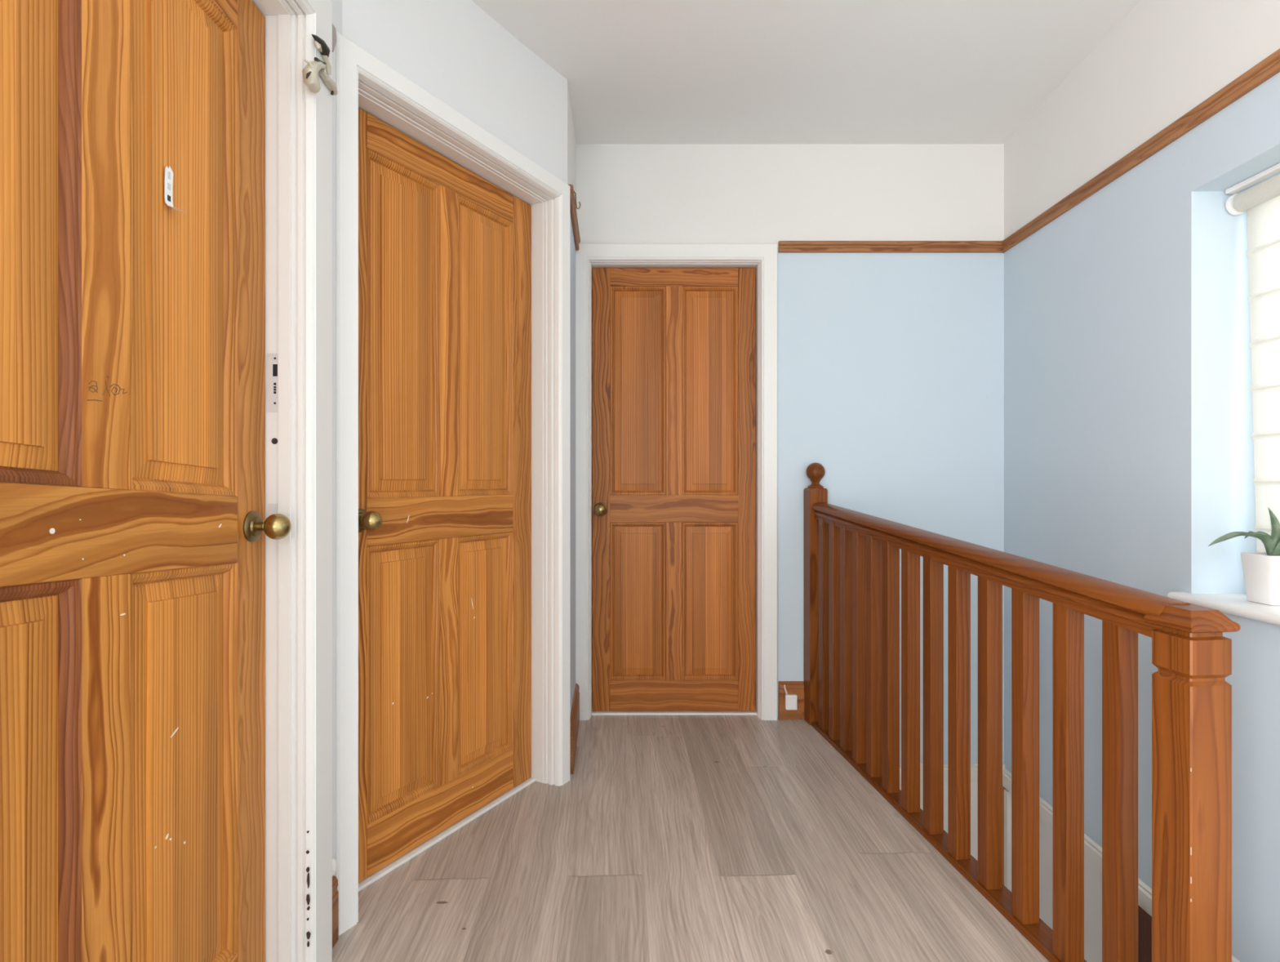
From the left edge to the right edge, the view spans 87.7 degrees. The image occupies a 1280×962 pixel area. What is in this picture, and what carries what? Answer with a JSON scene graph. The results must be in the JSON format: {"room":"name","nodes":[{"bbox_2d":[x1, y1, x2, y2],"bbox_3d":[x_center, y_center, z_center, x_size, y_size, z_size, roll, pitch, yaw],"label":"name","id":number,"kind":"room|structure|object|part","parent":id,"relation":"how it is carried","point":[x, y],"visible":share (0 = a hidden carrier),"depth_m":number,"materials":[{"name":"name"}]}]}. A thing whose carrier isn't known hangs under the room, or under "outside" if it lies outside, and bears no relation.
{"room":"stair landing","nodes":[
{"label":"stair landing","id":0,"kind":"room"},
{"bbox_2d":[330,0,342,875],"bbox_3d":[-0.755,-0.280,-0.877,0.130,2.620,4.846,0,0,0],"label":"wall","id":1,"kind":"structure","parent":0,"point":[336,4],"depth_m":1.50,"materials":[{"name":"white paint"}]},
{"bbox_2d":[0,0,291,961],"bbox_3d":[-0.734,0.047,0.961,0.112,1.950,0.748,0,0,0],"label":"door","id":2,"kind":"structure","parent":1,"relation":"in","point":[134,526],"depth_m":0.99,"materials":[{"name":"brown wood"}]},
{"bbox_3d":[-0.764,0.498,0.787,0.014,0.717,0.177,0,0,0],"label":"panel","id":3,"kind":"part","parent":2,"relation":"part of","materials":[{"name":"brown wood"}]},
{"bbox_3d":[-0.764,-0.418,0.787,0.014,0.810,0.177,0,0,0],"label":"panel","id":4,"kind":"part","parent":2,"relation":"part of","materials":[{"name":"brown wood"}]},
{"bbox_3d":[-0.761,0.497,0.787,0.022,0.759,0.217,0,0,0],"label":"moulding","id":5,"kind":"part","parent":2,"relation":"part of","materials":[{"name":"brown wood"}]},
{"bbox_3d":[-0.761,-0.417,0.787,0.022,0.851,0.217,0,0,0],"label":"moulding","id":6,"kind":"part","parent":2,"relation":"part of","materials":[{"name":"brown wood"}]},
{"bbox_3d":[-0.770,0.073,0.961,0.040,0.157,0.564,0,0,0],"label":"lock rail","id":7,"kind":"part","parent":2,"relation":"part of","materials":[{"name":"brown wood"}]},
{"bbox_2d":[164,165,185,213],"bbox_3d":[-0.743,-0.468,1.067,0.023,0.072,0.018,0,0,0],"label":"paper tag","id":8,"kind":"object","parent":2,"relation":"attached to","point":[168,171],"visible":1,"depth_m":1.07,"materials":[{"name":"white paper"}]},
{"bbox_3d":[-0.764,0.507,1.113,0.014,0.700,0.221,0,0,0],"label":"panel","id":9,"kind":"part","parent":2,"relation":"part of","materials":[{"name":"brown wood"}]},
{"bbox_3d":[-0.764,-0.408,1.113,0.014,0.830,0.221,0,0,0],"label":"panel","id":10,"kind":"part","parent":2,"relation":"part of","materials":[{"name":"brown wood"}]},
{"bbox_3d":[-0.761,0.507,1.113,0.022,0.741,0.261,0,0,0],"label":"moulding","id":11,"kind":"part","parent":2,"relation":"part of","materials":[{"name":"brown wood"}]},
{"bbox_3d":[-0.761,-0.407,1.113,0.022,0.872,0.261,0,0,0],"label":"moulding","id":12,"kind":"part","parent":2,"relation":"part of","materials":[{"name":"brown wood"}]},
{"bbox_3d":[-0.770,-0.885,0.961,0.040,0.085,0.564,0,0,0],"label":"rail","id":13,"kind":"part","parent":2,"relation":"part of","materials":[{"name":"brown wood"}]},
{"bbox_3d":[-0.770,0.949,0.961,0.040,0.145,0.564,0,0,0],"label":"rail","id":14,"kind":"part","parent":2,"relation":"part of","materials":[{"name":"brown wood"}]},
{"bbox_3d":[-0.709,0.088,1.289,0.062,0.051,0.051,0,0,0],"label":"knob","id":15,"kind":"part","parent":2,"relation":"part of","materials":[{"name":"gold metal"}]},
{"bbox_2d":[251,0,332,961],"bbox_3d":[-0.740,0.001,0.961,0.160,2.058,0.944,0,0,0],"label":"door frame","id":16,"kind":"structure","parent":1,"relation":"attached to","point":[299,120],"depth_m":1.34,"materials":[{"name":"white paint"}]},
{"bbox_3d":[-0.737,-0.197,1.338,0.022,0.118,0.001,0,0,0],"label":"strike plate","id":17,"kind":"part","parent":16,"relation":"part of","materials":[{"name":"paint"}]},
{"bbox_3d":[-0.738,0.060,1.339,0.019,0.030,0.001,0,0,0],"label":"keep plate","id":18,"kind":"part","parent":16,"relation":"part of","materials":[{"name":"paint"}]},
{"bbox_3d":[-0.680,0.001,1.387,0.041,2.058,0.092,0,0,0],"label":"architrave leg","id":19,"kind":"part","parent":16,"relation":"part of","materials":[{"name":"white paint"}]},
{"bbox_2d":[302,34,337,95],"bbox_3d":[-0.651,-0.839,1.363,0.030,0.124,0.154,0,0,0],"label":"wall hook","id":20,"kind":"object","parent":1,"relation":"attached to","point":[310,72],"visible":1,"depth_m":1.34,"materials":[{"name":"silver metal"}]},
{"bbox_3d":[-0.653,-0.871,1.394,0.012,0.032,0.033,0,0,0],"label":"stem","id":21,"kind":"part","parent":20,"relation":"part of","materials":[{"name":"beige metal"}]},
{"bbox_3d":[-0.655,-0.839,1.412,0.022,0.023,0.056,0,0,0],"label":"bracket arm","id":22,"kind":"part","parent":20,"relation":"part of","materials":[{"name":"beige metal"}]},
{"bbox_2d":[332,23,337,52],"bbox_3d":[-0.683,-0.987,1.468,0.017,0.069,0.032,0,0,0],"label":"rail","id":23,"kind":"object","parent":1,"relation":"attached to","point":[334,30],"visible":0.3,"depth_m":1.48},
{"bbox_2d":[332,875,338,947],"bbox_3d":[-0.684,0.958,1.468,0.012,0.144,0.063,0,0,0],"label":"baseboard","id":24,"kind":"structure","parent":1,"relation":"attached to","point":[335,881],"depth_m":1.49,"materials":[{"name":"brown wood"}]},
{"bbox_2d":[342,0,567,200],"bbox_3d":[-0.528,-0.280,1.966,0.130,2.620,0.892,0,0,29],"label":"wall","id":25,"kind":"structure","parent":0,"point":[454,51],"depth_m":1.92,"materials":[{"name":"white paint"}]},
{"bbox_2d":[358,107,531,882],"bbox_3d":[-0.546,0.036,1.952,0.113,1.964,0.762,0,0,29],"label":"door","id":26,"kind":"structure","parent":25,"relation":"in","point":[445,251],"depth_m":1.93,"materials":[{"name":"brown wood"}]},
{"bbox_3d":[-0.676,0.100,1.669,0.062,0.051,0.051,0,0,29],"label":"knob","id":27,"kind":"part","parent":26,"relation":"part of","materials":[{"name":"gold metal"}]},
{"bbox_3d":[-0.651,0.525,1.828,0.014,0.675,0.211,0,0,29],"label":"panel","id":28,"kind":"part","parent":26,"relation":"part of","materials":[{"name":"brown wood"}]},
{"bbox_3d":[-0.651,-0.406,1.828,0.014,0.861,0.211,0,0,29],"label":"panel","id":29,"kind":"part","parent":26,"relation":"part of","materials":[{"name":"brown wood"}]},
{"bbox_3d":[-0.648,0.525,1.826,0.022,0.715,0.251,0,0,29],"label":"moulding","id":30,"kind":"part","parent":26,"relation":"part of","materials":[{"name":"brown wood"}]},
{"bbox_3d":[-0.648,-0.406,1.826,0.022,0.901,0.251,0,0,29],"label":"moulding","id":31,"kind":"part","parent":26,"relation":"part of","materials":[{"name":"brown wood"}]},
{"bbox_3d":[-0.578,-0.901,1.970,0.040,0.090,0.572,0,0,29],"label":"rail","id":32,"kind":"part","parent":26,"relation":"part of","materials":[{"name":"brown wood"}]},
{"bbox_3d":[-0.578,0.106,1.970,0.040,0.123,0.572,0,0,29],"label":"lock rail","id":33,"kind":"part","parent":26,"relation":"part of","materials":[{"name":"brown wood"}]},
{"bbox_3d":[-0.578,0.951,1.970,0.040,0.135,0.572,0,0,29],"label":"rail","id":34,"kind":"part","parent":26,"relation":"part of","materials":[{"name":"brown wood"}]},
{"bbox_3d":[-0.494,0.525,2.107,0.014,0.675,0.211,0,0,29],"label":"panel","id":35,"kind":"part","parent":26,"relation":"part of","materials":[{"name":"brown wood"}]},
{"bbox_3d":[-0.494,-0.406,2.107,0.014,0.861,0.211,0,0,29],"label":"panel","id":36,"kind":"part","parent":26,"relation":"part of","materials":[{"name":"brown wood"}]},
{"bbox_3d":[-0.491,0.525,2.106,0.022,0.715,0.251,0,0,29],"label":"moulding","id":37,"kind":"part","parent":26,"relation":"part of","materials":[{"name":"brown wood"}]},
{"bbox_3d":[-0.491,-0.406,2.106,0.022,0.901,0.251,0,0,29],"label":"moulding","id":38,"kind":"part","parent":26,"relation":"part of","materials":[{"name":"brown wood"}]},
{"bbox_2d":[335,31,569,934],"bbox_3d":[-0.541,0.006,1.949,0.184,2.048,0.907,0,0,29],"label":"door frame","id":39,"kind":"structure","parent":25,"relation":"attached to","point":[550,219],"depth_m":1.93,"materials":[{"name":"white paint"}]},
{"bbox_3d":[-0.696,0.006,1.554,0.067,2.048,0.066,0,0,29],"label":"architrave leg","id":40,"kind":"part","parent":39,"relation":"part of","materials":[{"name":"white paint"}]},
{"bbox_3d":[-0.284,0.006,2.287,0.067,2.048,0.066,0,0,29],"label":"architrave leg","id":41,"kind":"part","parent":39,"relation":"part of","materials":[{"name":"white paint"}]},
{"bbox_2d":[567,81,576,715],"bbox_3d":[-0.325,-0.280,2.609,0.120,2.620,0.577,0,0,-3],"label":"wall","id":42,"kind":"structure","parent":0,"point":[571,144],"depth_m":2.64,"materials":[{"name":"paint"}]},
{"bbox_2d":[568,184,580,250],"bbox_3d":[-0.254,-1.016,2.603,0.019,0.047,0.536,0,0,-2],"label":"rail","id":43,"kind":"object","parent":42,"relation":"attached to","point":[572,202],"visible":0.97,"depth_m":2.55,"materials":[{"name":"brown wood"}]},
{"bbox_2d":[573,191,581,209],"bbox_3d":[-0.234,-1.021,2.422,0.042,0.070,0.008,0,0,0],"label":"hook","id":44,"kind":"object","parent":43,"relation":"attached to","point":[579,208],"visible":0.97,"depth_m":2.42,"materials":[{"name":"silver metal"}]},
{"bbox_2d":[569,683,579,773],"bbox_3d":[-0.256,0.950,2.608,0.018,0.160,0.530,0,0,-3],"label":"baseboard","id":45,"kind":"structure","parent":42,"relation":"attached to","point":[575,712],"depth_m":2.49,"materials":[{"name":"brown wood"}]},
{"bbox_2d":[332,715,1048,961],"bbox_3d":[0.310,1.140,-0.170,2.580,0.220,6.260,0,0,0],"label":"floor","id":46,"kind":"structure","parent":0,"point":[668,837],"depth_m":1.74,"materials":[{"name":"grey wood"}]},
{"bbox_2d":[358,777,535,891],"bbox_3d":[-0.573,1.026,1.967,0.059,0.009,0.771,0,0,29],"label":"threshold","id":47,"kind":"object","parent":46,"relation":"on","point":[374,877],"visible":0.27,"depth_m":1.92,"materials":[{"name":"white paint"}]},
{"bbox_2d":[591,710,756,715],"bbox_3d":[0.151,1.026,2.963,0.728,0.009,0.062,0,0,0],"label":"threshold","id":48,"kind":"object","parent":46,"relation":"on","point":[593,713],"visible":0.58,"depth_m":2.93,"materials":[{"name":"white paint"}]},
{"bbox_2d":[803,462,1240,961],"bbox_3d":[0.852,0.476,1.997,0.098,1.108,1.809,0,0,-6],"label":"balustrade","id":49,"kind":"object","parent":46,"relation":"on","point":[851,557],"visible":1,"depth_m":1.53,"materials":[{"name":"brown wood"}]},
{"bbox_3d":[0.752,0.530,2.856,0.078,0.999,0.078,0,0,-6],"label":"newel post","id":50,"kind":"part","parent":49,"relation":"part of","materials":[{"name":"brown wood"}]},
{"bbox_3d":[0.848,1.022,2.000,0.068,0.015,1.664,0,0,-6],"label":"rail","id":51,"kind":"part","parent":49,"relation":"part of","materials":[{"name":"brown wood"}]},
{"bbox_3d":[0.854,0.185,1.995,0.084,0.190,1.674,0,0,-6],"label":"handrail","id":52,"kind":"part","parent":49,"relation":"part of","materials":[{"name":"brown wood"}]},
{"bbox_3d":[0.944,0.638,1.143,0.077,0.784,0.077,0,0,-6],"label":"newel post","id":53,"kind":"part","parent":49,"relation":"part of","materials":[{"name":"brown wood"}]},
{"bbox_2d":[576,144,1004,860],"bbox_3d":[0.690,0.970,2.965,2.220,5.120,0.130,0,0,0],"label":"wall","id":54,"kind":"structure","parent":0,"point":[891,366],"depth_m":2.90,"materials":[{"name":"blue paint"}]},
{"bbox_2d":[592,267,755,711],"bbox_3d":[0.151,0.038,2.934,0.723,1.960,0.112,0,0,0],"label":"door","id":55,"kind":"structure","parent":54,"relation":"in","point":[674,348],"depth_m":2.96,"materials":[{"name":"brown wood"}]},
{"bbox_3d":[-0.173,0.125,2.909,0.051,0.051,0.062,0,0,0],"label":"knob","id":56,"kind":"part","parent":55,"relation":"part of","materials":[{"name":"gold metal"}]},
{"bbox_3d":[-0.009,0.531,2.964,0.207,0.657,0.014,0,0,0],"label":"panel","id":57,"kind":"part","parent":55,"relation":"part of","materials":[{"name":"brown wood"}]},
{"bbox_3d":[-0.009,-0.400,2.964,0.207,0.884,0.014,0,0,0],"label":"panel","id":58,"kind":"part","parent":55,"relation":"part of","materials":[{"name":"brown wood"}]},
{"bbox_3d":[-0.009,0.531,2.961,0.248,0.697,0.022,0,0,0],"label":"moulding","id":59,"kind":"part","parent":55,"relation":"part of","materials":[{"name":"brown wood"}]},
{"bbox_3d":[-0.009,-0.400,2.961,0.248,0.924,0.022,0,0,0],"label":"moulding","id":60,"kind":"part","parent":55,"relation":"part of","materials":[{"name":"brown wood"}]},
{"bbox_3d":[0.151,-0.902,2.970,0.567,0.080,0.040,0,0,0],"label":"rail","id":61,"kind":"part","parent":55,"relation":"part of","materials":[{"name":"brown wood"}]},
{"bbox_3d":[0.151,0.122,2.970,0.567,0.121,0.040,0,0,0],"label":"lock rail","id":62,"kind":"part","parent":55,"relation":"part of","materials":[{"name":"brown wood"}]},
{"bbox_3d":[0.151,0.949,2.970,0.567,0.138,0.040,0,0,0],"label":"rail","id":63,"kind":"part","parent":55,"relation":"part of","materials":[{"name":"brown wood"}]},
{"bbox_3d":[0.311,0.531,2.964,0.207,0.657,0.014,0,0,0],"label":"panel","id":64,"kind":"part","parent":55,"relation":"part of","materials":[{"name":"brown wood"}]},
{"bbox_3d":[0.311,-0.400,2.964,0.207,0.884,0.014,0,0,0],"label":"panel","id":65,"kind":"part","parent":55,"relation":"part of","materials":[{"name":"brown wood"}]},
{"bbox_3d":[0.311,0.531,2.961,0.248,0.697,0.022,0,0,0],"label":"moulding","id":66,"kind":"part","parent":55,"relation":"part of","materials":[{"name":"brown wood"}]},
{"bbox_3d":[0.311,-0.400,2.961,0.248,0.924,0.022,0,0,0],"label":"moulding","id":67,"kind":"part","parent":55,"relation":"part of","materials":[{"name":"brown wood"}]},
{"bbox_2d":[575,243,777,719],"bbox_3d":[0.151,0.004,2.946,0.884,2.053,0.148,0,0,0],"label":"door frame","id":68,"kind":"structure","parent":54,"relation":"attached to","point":[761,256],"depth_m":2.87,"materials":[{"name":"white paint"}]},
{"bbox_3d":[-0.253,0.004,2.891,0.076,2.053,0.038,0,0,0],"label":"architrave leg","id":69,"kind":"part","parent":68,"relation":"part of","materials":[{"name":"white paint"}]},
{"bbox_3d":[0.555,0.004,2.891,0.076,2.053,0.038,0,0,0],"label":"architrave leg","id":70,"kind":"part","parent":68,"relation":"part of","materials":[{"name":"white paint"}]},
{"bbox_2d":[778,680,804,719],"bbox_3d":[0.661,0.950,2.891,0.118,0.160,0.018,0,0,0],"label":"baseboard","id":71,"kind":"structure","parent":54,"relation":"attached to","point":[797,687],"depth_m":2.88,"materials":[{"name":"brown wood"}]},
{"bbox_2d":[785,693,797,709],"bbox_3d":[0.651,0.952,2.871,0.050,0.064,0.022,0,0,0],"label":"junction box","id":72,"kind":"object","parent":54,"relation":"attached to","point":[791,700],"visible":1,"depth_m":2.86,"materials":[{"name":"white plastic"}]},
{"bbox_2d":[778,240,1003,253],"bbox_3d":[1.093,-1.016,2.890,0.982,0.047,0.019,0,0,0],"label":"rail","id":73,"kind":"object","parent":54,"relation":"attached to","point":[784,246],"visible":0.94,"depth_m":2.89,"materials":[{"name":"brown wood"}]},
{"bbox_2d":[899,763,1005,781],"bbox_3d":[1.192,1.264,2.892,0.784,0.071,0.016,0,0,0],"label":"baseboard","id":74,"kind":"structure","parent":54,"relation":"attached to","point":[974,766],"depth_m":2.88,"materials":[{"name":"beige paint"}]},
{"bbox_2d":[471,0,1141,144],"bbox_3d":[0.400,-1.441,-0.225,2.900,0.128,6.550,0,0,0],"label":"ceiling","id":75,"kind":"structure","parent":0,"point":[637,72],"depth_m":2.30,"materials":[{"name":"white paint"}]},
{"bbox_2d":[1004,0,1279,961],"bbox_3d":[1.630,0.970,-0.153,0.240,5.120,6.302,0,0,1],"label":"wall","id":76,"kind":"structure","parent":0,"point":[1129,442],"depth_m":2.05,"materials":[{"name":"blue paint"}]},
{"bbox_2d":[1002,785,1005,884],"bbox_3d":[1.578,2.401,2.880,0.014,2.158,0.035,0,0,0],"label":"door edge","id":77,"kind":"structure","parent":76,"relation":"attached to","point":[1003,787],"depth_m":2.88,"materials":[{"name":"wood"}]},
{"bbox_2d":[1004,788,1011,891],"bbox_3d":[1.573,2.401,2.849,0.022,2.158,0.025,0,0,0],"label":"door frame","id":78,"kind":"structure","parent":76,"relation":"attached to","point":[1007,794],"depth_m":2.84,"materials":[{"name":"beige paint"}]},
{"bbox_2d":[1002,768,1239,961],"bbox_3d":[1.553,1.280,1.980,0.016,0.071,1.840,0,0,1],"label":"baseboard","id":79,"kind":"structure","parent":76,"relation":"attached to","point":[1092,851],"depth_m":2.30,"materials":[{"name":"beige paint"}]},
{"bbox_2d":[1001,48,1279,253],"bbox_3d":[1.500,-1.016,-0.200,0.019,0.047,6.202,0,0,1],"label":"rail","id":80,"kind":"object","parent":76,"relation":"attached to","point":[1268,67],"visible":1,"depth_m":1.98,"materials":[{"name":"brown wood"}]},
{"bbox_2d":[1137,904,1151,961],"bbox_3d":[1.543,2.398,1.607,0.032,2.163,1.075,0,0,0],"label":"board","id":81,"kind":"object","parent":76,"relation":"attached to","point":[1144,919],"depth_m":2.02,"materials":[{"name":"brown wood"}]},
{"bbox_2d":[1167,591,1279,625],"bbox_3d":[1.627,0.330,1.327,0.249,0.024,1.181,0,0,1],"label":"sill","id":82,"kind":"structure","parent":76,"relation":"attached to","point":[1237,604],"depth_m":1.74,"materials":[{"name":"white paint"}]},
{"bbox_2d":[1208,506,1279,605],"bbox_3d":[1.624,0.193,1.690,0.201,0.250,0.222,0,0,-27],"label":"potted plant","id":83,"kind":"object","parent":82,"relation":"on","point":[1261,570],"visible":1,"depth_m":1.73,"materials":[{"name":"green plant"}]},
{"bbox_3d":[1.645,0.254,1.734,0.093,0.128,0.093,0,0,0],"label":"pot","id":84,"kind":"part","parent":83,"relation":"part of","materials":[{"name":"white ceramic"}]},
{"bbox_2d":[1225,163,1279,551],"bbox_3d":[1.674,-0.304,1.347,0.064,1.028,1.064,0,0,0],"label":"roller blind","id":85,"kind":"object","parent":76,"relation":"attached to","point":[1261,202],"visible":0.94,"depth_m":1.81,"materials":[{"name":"white fabric"}]},
{"bbox_3d":[1.655,-0.811,1.343,0.026,0.014,1.057,0,0,0],"label":"head rail","id":86,"kind":"part","parent":85,"relation":"part of","materials":[{"name":"white plastic"}]},
{"bbox_3d":[-0.681,0.000,1.463,0.011,1.660,0.012,0,0,0],"label":"cable","id":87,"kind":"object","parent":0,"visible":0},
{"bbox_2d":[332,857,337,875],"bbox_3d":[-0.680,0.833,1.462,0.030,0.065,0.030,0,0,0],"label":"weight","id":88,"kind":"object","parent":87,"relation":"hanging from","point":[334,860],"visible":0.3,"depth_m":1.46,"materials":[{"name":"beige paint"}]}
]}

